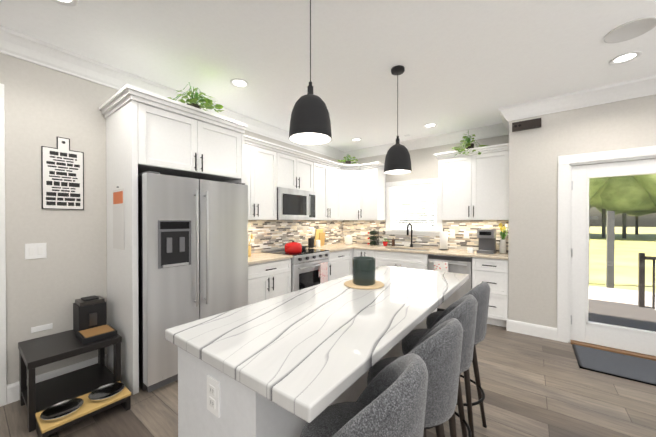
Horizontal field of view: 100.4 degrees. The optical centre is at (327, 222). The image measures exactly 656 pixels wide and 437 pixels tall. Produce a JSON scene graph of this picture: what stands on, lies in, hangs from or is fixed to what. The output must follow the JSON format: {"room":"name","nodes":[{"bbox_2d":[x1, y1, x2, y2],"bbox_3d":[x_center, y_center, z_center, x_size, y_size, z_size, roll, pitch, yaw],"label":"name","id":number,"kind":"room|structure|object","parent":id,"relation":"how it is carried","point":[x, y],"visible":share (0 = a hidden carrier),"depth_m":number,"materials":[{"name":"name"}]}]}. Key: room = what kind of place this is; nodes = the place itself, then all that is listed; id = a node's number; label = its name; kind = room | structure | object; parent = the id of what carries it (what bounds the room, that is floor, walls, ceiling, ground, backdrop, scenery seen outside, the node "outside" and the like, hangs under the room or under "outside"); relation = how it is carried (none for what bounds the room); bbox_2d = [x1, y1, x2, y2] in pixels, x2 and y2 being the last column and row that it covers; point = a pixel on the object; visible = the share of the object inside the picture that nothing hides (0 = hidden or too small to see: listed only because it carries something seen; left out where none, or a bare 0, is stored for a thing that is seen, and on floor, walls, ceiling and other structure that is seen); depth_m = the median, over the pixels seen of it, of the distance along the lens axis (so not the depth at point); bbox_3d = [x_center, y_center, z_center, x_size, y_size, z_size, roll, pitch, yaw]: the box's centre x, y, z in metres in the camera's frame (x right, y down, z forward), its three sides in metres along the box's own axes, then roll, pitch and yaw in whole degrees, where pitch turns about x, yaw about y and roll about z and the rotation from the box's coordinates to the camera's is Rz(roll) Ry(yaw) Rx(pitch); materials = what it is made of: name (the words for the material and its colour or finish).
{"room":"kitchen","nodes":[
{"label":"kitchen","id":0,"kind":"room"},
{"bbox_2d":[0,53,342,384],"bbox_3d":[-2.203,-0.031,2.364,0.120,2.740,8.440,0,0,37],"label":"wall","id":1,"kind":"structure","parent":0,"point":[45,106],"depth_m":2.19,"materials":[{"name":"paint"}]},
{"bbox_2d":[0,83,6,406],"bbox_3d":[-2.788,0.167,1.566,0.142,2.355,1.210,0,0,37],"label":"door frame","id":2,"kind":"structure","parent":1,"relation":"attached to","point":[3,387],"depth_m":2.00,"materials":[{"name":"paint"}]},
{"bbox_2d":[25,243,46,258],"bbox_3d":[-2.289,0.220,2.142,0.008,0.120,0.116,0,0,37],"label":"switch plate","id":3,"kind":"object","parent":1,"relation":"attached to","point":[35,250],"visible":1,"depth_m":2.14,"materials":[{"name":"white plastic"}]},
{"bbox_2d":[31,323,52,332],"bbox_3d":[-2.272,0.835,2.171,0.004,0.044,0.120,0,0,37],"label":"electrical outlet plate","id":4,"kind":"object","parent":1,"relation":"attached to","point":[41,328],"visible":1,"depth_m":2.17,"materials":[{"name":"white plastic"}]},
{"bbox_2d":[7,354,106,403],"bbox_3d":[-2.201,1.271,2.261,0.016,0.138,0.595,0,0,37],"label":"baseboard","id":5,"kind":"structure","parent":1,"relation":"attached to","point":[13,389],"depth_m":2.20,"materials":[{"name":"paint"}]},
{"bbox_2d":[41,137,83,209],"bbox_3d":[-2.190,-0.408,2.264,0.012,0.595,0.255,0,0,37],"label":"sign","id":6,"kind":"object","parent":1,"relation":"attached to","point":[62,175],"visible":1,"depth_m":2.25,"materials":[{"name":"white"}]},
{"bbox_2d":[0,25,343,159],"bbox_3d":[-2.115,-1.323,2.290,0.098,0.155,8.396,0,0,37],"label":"crown molding","id":7,"kind":"structure","parent":1,"relation":"attached to","point":[16,44],"depth_m":2.41,"materials":[{"name":"paint"}]},
{"bbox_2d":[244,139,279,219],"bbox_3d":[-1.032,-0.514,3.532,0.342,0.949,0.799,0,0,37],"label":"upper cabinet","id":8,"kind":"object","parent":1,"relation":"attached to","point":[261,163],"depth_m":3.50,"materials":[{"name":"white wood"}]},
{"bbox_2d":[280,151,311,190],"bbox_3d":[-0.597,-0.739,4.111,0.342,0.505,0.765,0,0,37],"label":"upper cabinet","id":9,"kind":"object","parent":1,"relation":"attached to","point":[295,170],"depth_m":3.99,"materials":[{"name":"white wood"}]},
{"bbox_2d":[277,187,315,219],"bbox_3d":[-0.558,-0.264,4.085,0.441,0.440,0.760,0,0,37],"label":"over-the-range microwave","id":10,"kind":"object","parent":9,"relation":"attached to","point":[294,204],"visible":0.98,"depth_m":3.92,"materials":[{"name":"silver metal"}]},
{"bbox_2d":[248,220,343,252],"bbox_3d":[-0.552,0.185,4.458,0.006,0.458,2.850,0,0,37],"label":"tile backsplash","id":11,"kind":"structure","parent":1,"relation":"attached to","point":[269,234],"depth_m":4.33,"materials":[{"name":"tile"}]},
{"bbox_2d":[312,159,339,219],"bbox_3d":[-0.133,-0.521,4.703,0.377,0.949,0.850,0,0,37],"label":"upper cabinet","id":12,"kind":"object","parent":1,"relation":"attached to","point":[325,176],"depth_m":4.59,"materials":[{"name":"white wood"}]},
{"bbox_2d":[340,164,359,219],"bbox_3d":[0.371,-0.524,5.142,0.657,0.949,0.654,0,0,37],"label":"upper cabinet","id":13,"kind":"object","parent":1,"relation":"attached to","point":[350,173],"depth_m":4.95,"materials":[{"name":"white wood"}]},
{"bbox_2d":[338,154,357,163],"bbox_3d":[0.379,-1.167,5.099,0.411,0.223,0.439,0,0,37],"label":"potted plant","id":14,"kind":"object","parent":13,"relation":"on","point":[345,161],"visible":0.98,"depth_m":5.06,"materials":[{"name":"green plant"}]},
{"bbox_2d":[0,324,655,436],"bbox_3d":[-0.106,1.399,0.801,8.320,0.100,8.440,0,0,37],"label":"floor","id":15,"kind":"structure","parent":0,"point":[533,386],"depth_m":2.02,"materials":[{"name":"brown wood"}]},
{"bbox_2d":[18,330,121,431],"bbox_3d":[-1.963,1.116,2.091,0.500,0.450,0.500,0,0,37],"label":"side table","id":16,"kind":"object","parent":15,"relation":"on","point":[33,355],"visible":0.73,"depth_m":2.01,"materials":[{"name":"black wood"}]},
{"bbox_2d":[73,295,116,344],"bbox_3d":[-1.891,0.755,2.201,0.420,0.268,0.205,0,0,37],"label":"pet feeder","id":17,"kind":"object","parent":16,"relation":"on","point":[90,325],"visible":1,"depth_m":2.19,"materials":[{"name":"black plastic"}]},
{"bbox_2d":[35,381,130,436],"bbox_3d":[-1.649,1.271,1.864,0.245,0.143,0.450,0,0,37],"label":"stand","id":18,"kind":"object","parent":15,"relation":"on","point":[57,417],"visible":1,"depth_m":1.81,"materials":[{"name":"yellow wood"}]},
{"bbox_2d":[99,84,246,394],"bbox_3d":[-1.454,0.149,2.679,0.694,2.375,1.075,0,0,37],"label":"surround","id":19,"kind":"object","parent":15,"relation":"on","point":[149,131],"visible":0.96,"depth_m":2.31,"materials":[{"name":"white wood"}]},
{"bbox_2d":[113,186,124,249],"bbox_3d":[-1.762,-0.044,2.292,0.270,0.526,0.012,0,0,37],"label":"calendar","id":20,"kind":"object","parent":19,"relation":"attached to","point":[118,219],"visible":0.92,"depth_m":2.29,"materials":[{"name":"white paper"}]},
{"bbox_2d":[167,83,223,112],"bbox_3d":[-1.305,-1.184,2.621,0.641,0.331,0.648,0,0,37],"label":"potted plant","id":21,"kind":"object","parent":19,"relation":"on","point":[208,104],"visible":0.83,"depth_m":2.55,"materials":[{"name":"green plant"}]},
{"bbox_2d":[138,171,247,391],"bbox_3d":[-1.379,0.466,2.665,0.801,1.743,0.925,0,0,37],"label":"refrigerator","id":22,"kind":"object","parent":15,"relation":"on","point":[192,249],"visible":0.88,"depth_m":2.29,"materials":[{"name":"silver metal"}]},
{"bbox_2d":[248,259,290,304],"bbox_3d":[-0.940,0.894,3.435,0.617,0.876,0.738,0,0,37],"label":"base cabinet","id":23,"kind":"object","parent":15,"relation":"on","point":[269,280],"depth_m":3.23,"materials":[{"name":"white wood"}]},
{"bbox_2d":[248,252,292,264],"bbox_3d":[-0.929,0.438,3.423,0.645,0.032,0.739,0,0,37],"label":"countertop","id":24,"kind":"structure","parent":23,"relation":"on","point":[258,257],"depth_m":3.34,"materials":[{"name":"beige stone"}]},
{"bbox_2d":[248,234,252,255],"bbox_3d":[-1.046,0.263,3.462,0.157,0.316,0.139,0,0,37],"label":"utensil crock","id":25,"kind":"object","parent":24,"relation":"on","point":[249,250],"visible":0.25,"depth_m":3.45,"materials":[{"name":"brown wood"}]},
{"bbox_2d":[261,247,330,291],"bbox_3d":[-0.441,0.856,4.005,0.717,0.945,0.762,0,0,37],"label":"range oven","id":26,"kind":"object","parent":15,"relation":"on","point":[305,264],"visible":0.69,"depth_m":3.75,"materials":[{"name":"silver metal"}]},
{"bbox_2d":[284,240,301,252],"bbox_3d":[-0.484,0.328,3.809,0.240,0.165,0.300,0,0,37],"label":"pot","id":27,"kind":"object","parent":26,"relation":"on","point":[293,247],"visible":1,"depth_m":3.71,"materials":[{"name":"red metal"}]},
{"bbox_2d":[319,262,327,283],"bbox_3d":[-0.068,0.722,3.923,0.039,0.294,0.170,0,0,37],"label":"towel","id":28,"kind":"object","parent":26,"relation":"hanging from","point":[323,271],"visible":0.85,"depth_m":3.90,"materials":[{"name":"pink fabric"}]},
{"bbox_2d":[178,308,436,436],"bbox_3d":[0.158,0.899,1.685,0.490,0.889,1.884,0,0,37],"label":"base cabinet","id":29,"kind":"object","parent":15,"relation":"on","point":[213,402],"visible":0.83,"depth_m":0.92,"materials":[{"name":"paint"}]},
{"bbox_2d":[165,265,468,422],"bbox_3d":[0.243,0.434,1.627,0.750,0.040,1.950,0,0,37],"label":"countertop","id":30,"kind":"structure","parent":29,"relation":"on","point":[310,354],"depth_m":1.03,"materials":[{"name":"white stone"}]},
{"bbox_2d":[344,256,383,288],"bbox_3d":[0.239,0.322,1.823,0.268,0.178,0.268,0,0,37],"label":"candle jar","id":31,"kind":"object","parent":30,"relation":"on","point":[363,272],"visible":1,"depth_m":1.76,"materials":[{"name":"green ceramic"}]},
{"bbox_2d":[329,250,347,280],"bbox_3d":[-0.049,0.886,4.624,0.617,0.876,0.689,0,0,37],"label":"base cabinet","id":32,"kind":"object","parent":15,"relation":"on","point":[338,268],"depth_m":4.40,"materials":[{"name":"white wood"}]},
{"bbox_2d":[306,245,352,251],"bbox_3d":[-0.039,0.430,4.607,0.649,0.032,0.679,0,0,37],"label":"countertop","id":33,"kind":"structure","parent":32,"relation":"on","point":[332,248],"depth_m":4.60,"materials":[{"name":"beige stone"}]},
{"bbox_2d":[308,238,313,247],"bbox_3d":[-0.283,0.331,4.576,0.095,0.165,0.095,0,0,28],"label":"canister","id":34,"kind":"object","parent":33,"relation":"on","point":[310,241],"depth_m":4.54,"materials":[{"name":"black"}]},
{"bbox_2d":[314,229,324,245],"bbox_3d":[-0.146,0.264,4.898,0.073,0.298,0.240,0,0,37],"label":"cutting boards","id":35,"kind":"object","parent":33,"relation":"on","point":[319,234],"visible":0.81,"depth_m":4.88,"materials":[{"name":"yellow wood"}]},
{"bbox_2d":[328,243,507,259],"bbox_3d":[1.255,0.431,4.479,2.874,0.032,0.667,0,0,37],"label":"countertop","id":36,"kind":"structure","parent":32,"relation":"on","point":[451,252],"depth_m":4.08,"materials":[{"name":"beige stone"}]},
{"bbox_2d":[367,229,378,245],"bbox_3d":[0.811,0.262,4.952,0.101,0.302,0.345,0,0,37],"label":"wine rack","id":37,"kind":"object","parent":36,"relation":"on","point":[374,238],"visible":1,"depth_m":4.91,"materials":[{"name":"grey metal"}]},
{"bbox_2d":[407,223,416,246],"bbox_3d":[1.404,0.209,4.591,0.114,0.410,0.233,0,0,37],"label":"faucet","id":38,"kind":"object","parent":36,"relation":"on","point":[411,244],"visible":1,"depth_m":4.65,"materials":[{"name":"black metal"}]},
{"bbox_2d":[439,228,448,249],"bbox_3d":[1.789,0.251,4.223,0.150,0.330,0.150,0,0,37],"label":"paper towel","id":39,"kind":"object","parent":36,"relation":"on","point":[443,240],"visible":1,"depth_m":4.17,"materials":[{"name":"white paper"}]},
{"bbox_2d":[477,229,495,253],"bbox_3d":[2.229,0.251,3.843,0.206,0.335,0.320,0,0,37],"label":"coffee maker","id":40,"kind":"object","parent":36,"relation":"on","point":[487,241],"visible":1,"depth_m":3.79,"materials":[{"name":"grey plastic"}]},
{"bbox_2d":[499,223,508,252],"bbox_3d":[2.442,0.208,3.764,0.160,0.422,0.166,0,0,37],"label":"flower vase","id":41,"kind":"object","parent":36,"relation":"on","point":[502,246],"visible":0.96,"depth_m":3.76,"materials":[{"name":"white ceramic"}]},
{"bbox_2d":[348,249,355,274],"bbox_3d":[0.353,0.883,5.127,0.657,0.876,0.714,0,0,37],"label":"base cabinet","id":42,"kind":"object","parent":15,"relation":"on","point":[351,252],"depth_m":4.69,"materials":[{"name":"white wood"}]},
{"bbox_2d":[300,353,427,436],"bbox_3d":[0.091,0.859,0.808,0.383,0.984,0.395,0,0,31],"label":"bar stool","id":43,"kind":"object","parent":15,"relation":"on","point":[390,401],"visible":1,"depth_m":0.67,"materials":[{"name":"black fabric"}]},
{"bbox_2d":[356,249,391,267],"bbox_3d":[0.791,0.885,4.860,0.471,0.876,0.616,0,0,37],"label":"base cabinet","id":44,"kind":"object","parent":15,"relation":"on","point":[378,255],"depth_m":4.48,"materials":[{"name":"white wood"}]},
{"bbox_2d":[335,243,366,245],"bbox_3d":[0.371,0.427,5.154,0.649,0.032,0.390,0,0,37],"label":"countertop","id":45,"kind":"structure","parent":44,"relation":"on","point":[353,244],"depth_m":5.19,"materials":[{"name":"beige stone"}]},
{"bbox_2d":[344,235,352,244],"bbox_3d":[0.388,0.317,5.173,0.156,0.185,0.156,0,0,37],"label":"jar","id":46,"kind":"object","parent":45,"relation":"on","point":[348,239],"visible":1,"depth_m":5.12,"materials":[{"name":"white ceramic"}]},
{"bbox_2d":[376,257,427,269],"bbox_3d":[1.284,0.995,4.492,0.875,0.660,0.616,0,0,37],"label":"base cabinet","id":47,"kind":"object","parent":15,"relation":"on","point":[395,262],"depth_m":4.19,"materials":[{"name":"white wood"}]},
{"bbox_2d":[367,318,462,436],"bbox_3d":[0.343,0.857,1.126,0.383,0.984,0.395,0,0,39],"label":"bar stool","id":48,"kind":"object","parent":15,"relation":"on","point":[438,349],"visible":0.6,"depth_m":0.96,"materials":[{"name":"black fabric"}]},
{"bbox_2d":[401,294,477,436],"bbox_3d":[0.579,0.855,1.458,0.383,0.984,0.395,0,0,34],"label":"bar stool","id":49,"kind":"object","parent":15,"relation":"on","point":[463,310],"visible":0.42,"depth_m":1.32,"materials":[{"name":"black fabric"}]},
{"bbox_2d":[428,254,471,310],"bbox_3d":[1.841,0.891,4.021,0.570,0.874,0.666,0,0,37],"label":"dishwasher","id":50,"kind":"object","parent":15,"relation":"on","point":[460,264],"visible":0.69,"depth_m":3.75,"materials":[{"name":"silver metal"}]},
{"bbox_2d":[434,261,447,271],"bbox_3d":[1.580,0.679,3.813,0.180,0.276,0.038,0,0,37],"label":"dish towel","id":51,"kind":"object","parent":50,"relation":"hanging from","point":[440,266],"visible":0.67,"depth_m":3.80,"materials":[{"name":"fabric"}]},
{"bbox_2d":[426,282,489,436],"bbox_3d":[0.830,0.853,1.776,0.383,0.984,0.395,0,0,40],"label":"bar stool","id":52,"kind":"object","parent":15,"relation":"on","point":[480,292],"visible":0.27,"depth_m":1.62,"materials":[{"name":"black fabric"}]},
{"bbox_2d":[472,257,507,326],"bbox_3d":[2.259,0.892,3.760,0.402,0.876,0.616,0,0,37],"label":"base cabinet","id":53,"kind":"object","parent":15,"relation":"on","point":[494,272],"depth_m":3.49,"materials":[{"name":"white wood"}]},
{"bbox_2d":[572,344,655,385],"bbox_3d":[2.873,1.332,2.467,0.950,0.013,0.580,0,0,37],"label":"rug","id":54,"kind":"object","parent":15,"relation":"on","point":[637,369],"visible":1,"depth_m":2.56,"materials":[{"name":"grey fabric"}]},
{"bbox_2d":[0,0,655,151],"bbox_3d":[-0.106,-1.441,0.783,8.320,0.100,8.440,0,0,37],"label":"ceiling","id":55,"kind":"structure","parent":0,"point":[468,64],"depth_m":2.22,"materials":[{"name":"paint"}]},
{"bbox_2d":[52,0,77,5],"bbox_3d":[-1.646,-1.402,1.663,0.187,0.030,0.187,0,0,-8],"label":"recessed light","id":56,"kind":"object","parent":55,"relation":"in","point":[63,2],"depth_m":1.72,"materials":[{"name":"white plastic"}]},
{"bbox_2d":[230,78,248,87],"bbox_3d":[-0.887,-1.409,2.743,0.187,0.030,0.187,0,0,-8],"label":"recessed light","id":57,"kind":"object","parent":55,"relation":"in","point":[236,82],"depth_m":2.74,"materials":[{"name":"white plastic"}]},
{"bbox_2d":[289,0,331,145],"bbox_3d":[-0.101,-0.938,1.576,0.248,0.914,0.248,0,0,37],"label":"pendant light","id":58,"kind":"object","parent":55,"relation":"hanging from","point":[310,123],"visible":1,"depth_m":1.50,"materials":[{"name":"black metal"}]},
{"bbox_2d":[351,138,361,141],"bbox_3d":[0.485,-1.421,4.639,0.187,0.030,0.187,0,0,-8],"label":"recessed light","id":59,"kind":"object","parent":55,"relation":"in","point":[354,139],"depth_m":4.63,"materials":[{"name":"white plastic"}]},
{"bbox_2d":[384,65,411,174],"bbox_3d":[0.635,-0.931,2.493,0.248,0.939,0.248,0,0,37],"label":"pendant light","id":60,"kind":"object","parent":55,"relation":"hanging from","point":[397,160],"visible":1,"depth_m":2.43,"materials":[{"name":"black metal"}]},
{"bbox_2d":[423,123,436,127],"bbox_3d":[1.477,-1.416,3.946,0.187,0.030,0.187,0,0,-8],"label":"recessed light","id":61,"kind":"object","parent":55,"relation":"in","point":[429,125],"depth_m":3.95,"materials":[{"name":"white plastic"}]},
{"bbox_2d":[609,51,641,64],"bbox_3d":[2.517,-1.406,2.316,0.187,0.030,0.187,0,0,-8],"label":"recessed light","id":62,"kind":"object","parent":55,"relation":"in","point":[616,60],"depth_m":2.31,"materials":[{"name":"white plastic"}]},
{"bbox_2d":[603,16,655,42],"bbox_3d":[2.193,-1.393,1.984,0.274,0.010,0.274,0,0,37],"label":"ceiling speaker","id":63,"kind":"object","parent":55,"relation":"attached to","point":[632,29],"visible":1,"depth_m":1.98,"materials":[{"name":"white plastic"}]},
{"bbox_2d":[343,135,508,249],"bbox_3d":[1.492,-0.047,4.793,3.120,2.740,0.120,0,0,37],"label":"wall","id":64,"kind":"structure","parent":0,"point":[424,163],"depth_m":4.61,"materials":[{"name":"paint"}]},
{"bbox_2d":[360,163,385,219],"bbox_3d":[0.793,-0.523,4.999,0.390,0.949,0.377,0,0,37],"label":"upper cabinet","id":65,"kind":"object","parent":64,"relation":"attached to","point":[372,179],"depth_m":4.87,"materials":[{"name":"white wood"}]},
{"bbox_2d":[385,178,441,235],"bbox_3d":[1.487,-0.264,4.767,1.006,0.951,0.165,0,0,37],"label":"window","id":66,"kind":"structure","parent":64,"relation":"in","point":[389,216],"depth_m":4.79,"materials":[{"name":"paint"}]},
{"bbox_2d":[391,184,436,229],"bbox_3d":[1.483,-0.264,4.763,0.796,0.763,0.047,0,0,37],"label":"window blinds","id":67,"kind":"object","parent":66,"relation":"attached to","point":[417,187],"visible":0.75,"depth_m":4.74,"materials":[{"name":"white plastic"}]},
{"bbox_2d":[344,220,508,251],"bbox_3d":[1.453,0.184,4.742,2.875,0.458,0.007,0,0,37],"label":"tile backsplash","id":68,"kind":"structure","parent":64,"relation":"attached to","point":[358,229],"depth_m":4.50,"materials":[{"name":"tile"}]},
{"bbox_2d":[450,230,454,237],"bbox_3d":[1.977,0.179,4.341,0.072,0.115,0.004,0,0,37],"label":"outlet","id":69,"kind":"object","parent":68,"relation":"attached to","point":[452,234],"depth_m":4.34,"materials":[{"name":"white plastic"}]},
{"bbox_2d":[464,231,468,237],"bbox_3d":[2.137,0.179,4.221,0.072,0.115,0.004,0,0,37],"label":"outlet","id":70,"kind":"object","parent":68,"relation":"attached to","point":[466,233],"depth_m":4.22,"materials":[{"name":"white plastic"}]},
{"bbox_2d":[344,124,508,159],"bbox_3d":[1.476,-1.338,4.662,2.760,0.155,0.120,0,0,37],"label":"crown molding","id":71,"kind":"structure","parent":64,"relation":"attached to","point":[490,131],"depth_m":4.47,"materials":[{"name":"paint"}]},
{"bbox_2d":[436,147,508,219],"bbox_3d":[2.139,-0.517,4.012,0.907,0.949,0.342,0,0,37],"label":"upper cabinet","id":72,"kind":"object","parent":64,"relation":"attached to","point":[473,185],"depth_m":3.85,"materials":[{"name":"white wood"}]},
{"bbox_2d":[452,130,487,155],"bbox_3d":[2.050,-1.134,3.929,0.532,0.420,0.542,0,0,37],"label":"plant","id":73,"kind":"object","parent":72,"relation":"on","point":[468,143],"visible":0.9,"depth_m":3.89,"materials":[{"name":"green plant"}]},
{"bbox_2d":[508,119,520,320],"bbox_3d":[2.468,-0.039,3.593,0.120,2.740,0.630,0,0,37],"label":"wall","id":74,"kind":"structure","parent":0,"point":[514,226],"depth_m":3.34,"materials":[{"name":"paint"}]},
{"bbox_2d":[500,125,508,135],"bbox_3d":[2.352,-1.332,3.612,0.098,0.155,0.510,0,0,37],"label":"crown molding","id":75,"kind":"structure","parent":74,"relation":"attached to","point":[504,129],"depth_m":3.89,"materials":[{"name":"paint"}]},
{"bbox_2d":[520,94,655,327],"bbox_3d":[3.851,-0.030,2.237,3.720,2.740,0.120,0,0,37],"label":"wall","id":76,"kind":"structure","parent":0,"point":[625,124],"depth_m":3.13,"materials":[{"name":"paint"}]},
{"bbox_2d":[512,118,540,131],"bbox_3d":[2.354,-1.162,3.243,0.280,0.100,0.052,0,0,37],"label":"wall speaker","id":77,"kind":"object","parent":76,"relation":"attached to","point":[526,124],"visible":1,"depth_m":3.22,"materials":[{"name":"grey"}]},
{"bbox_2d":[506,319,556,340],"bbox_3d":[2.405,1.264,3.245,0.481,0.138,0.016,0,0,37],"label":"baseboard","id":78,"kind":"structure","parent":76,"relation":"attached to","point":[536,330],"depth_m":3.23,"materials":[{"name":"paint"}]},
{"bbox_2d":[496,75,655,124],"bbox_3d":[3.606,-1.323,2.284,3.698,0.155,0.110,0,0,37],"label":"crown molding","id":79,"kind":"structure","parent":76,"relation":"attached to","point":[645,86],"depth_m":2.93,"materials":[{"name":"paint"}]},
{"bbox_2d":[557,146,655,360],"bbox_3d":[3.086,0.293,2.810,1.120,2.085,0.185,0,0,37],"label":"door frame","id":80,"kind":"structure","parent":76,"relation":"attached to","point":[583,329],"depth_m":2.99,"materials":[{"name":"white wood"}]},
{"bbox_2d":[588,174,655,331],"bbox_3d":[3.086,0.297,2.810,0.614,1.587,0.005,0,0,37],"label":"door glass","id":81,"kind":"object","parent":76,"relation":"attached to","point":[599,296],"visible":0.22,"depth_m":2.83,"materials":[{"name":"clear glass"}]},
{"label":"outside","id":82,"kind":"structure","parent":0,"visible":0},
{"bbox_2d":[395,225,655,292],"bbox_3d":[40.136,1.578,50.430,130.000,0.200,120.509,0,0,37],"label":"lawn","id":83,"kind":"structure","parent":82,"point":[625,257],"depth_m":13.94,"materials":[{"name":"green plant"}]},
{"bbox_2d":[395,174,655,238],"bbox_3d":[39.456,-5.652,27.244,153.896,14.860,26.506,0,0,37],"label":"trees","id":84,"kind":"object","parent":83,"relation":"on","point":[604,204],"depth_m":27.31,"materials":[{"name":"green plant"}]},
{"bbox_2d":[589,216,597,239],"bbox_3d":[7.292,0.777,8.018,0.900,1.950,0.130,0,0,37],"label":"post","id":85,"kind":"object","parent":83,"relation":"on","point":[595,217],"depth_m":7.81,"materials":[{"name":"grey"}]},
{"bbox_2d":[606,211,614,287],"bbox_3d":[6.293,0.750,6.093,0.110,2.030,0.110,0,0,37],"label":"trunk","id":86,"kind":"object","parent":83,"relation":"on","point":[608,262],"depth_m":6.05,"materials":[{"name":"grey plant"}]},
{"bbox_2d":[588,286,655,331],"bbox_3d":[5.052,1.569,3.867,5.300,0.420,3.908,0,0,37],"label":"patio slab","id":87,"kind":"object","parent":83,"relation":"on","point":[644,311],"depth_m":4.28,"materials":[{"name":"concrete"}]},
{"bbox_2d":[638,253,655,308],"bbox_3d":[5.545,0.928,4.061,1.250,0.880,0.060,0,0,37],"label":"railing","id":88,"kind":"object","parent":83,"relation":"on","point":[641,295],"depth_m":4.39,"materials":[{"name":"grey metal"}]}
]}

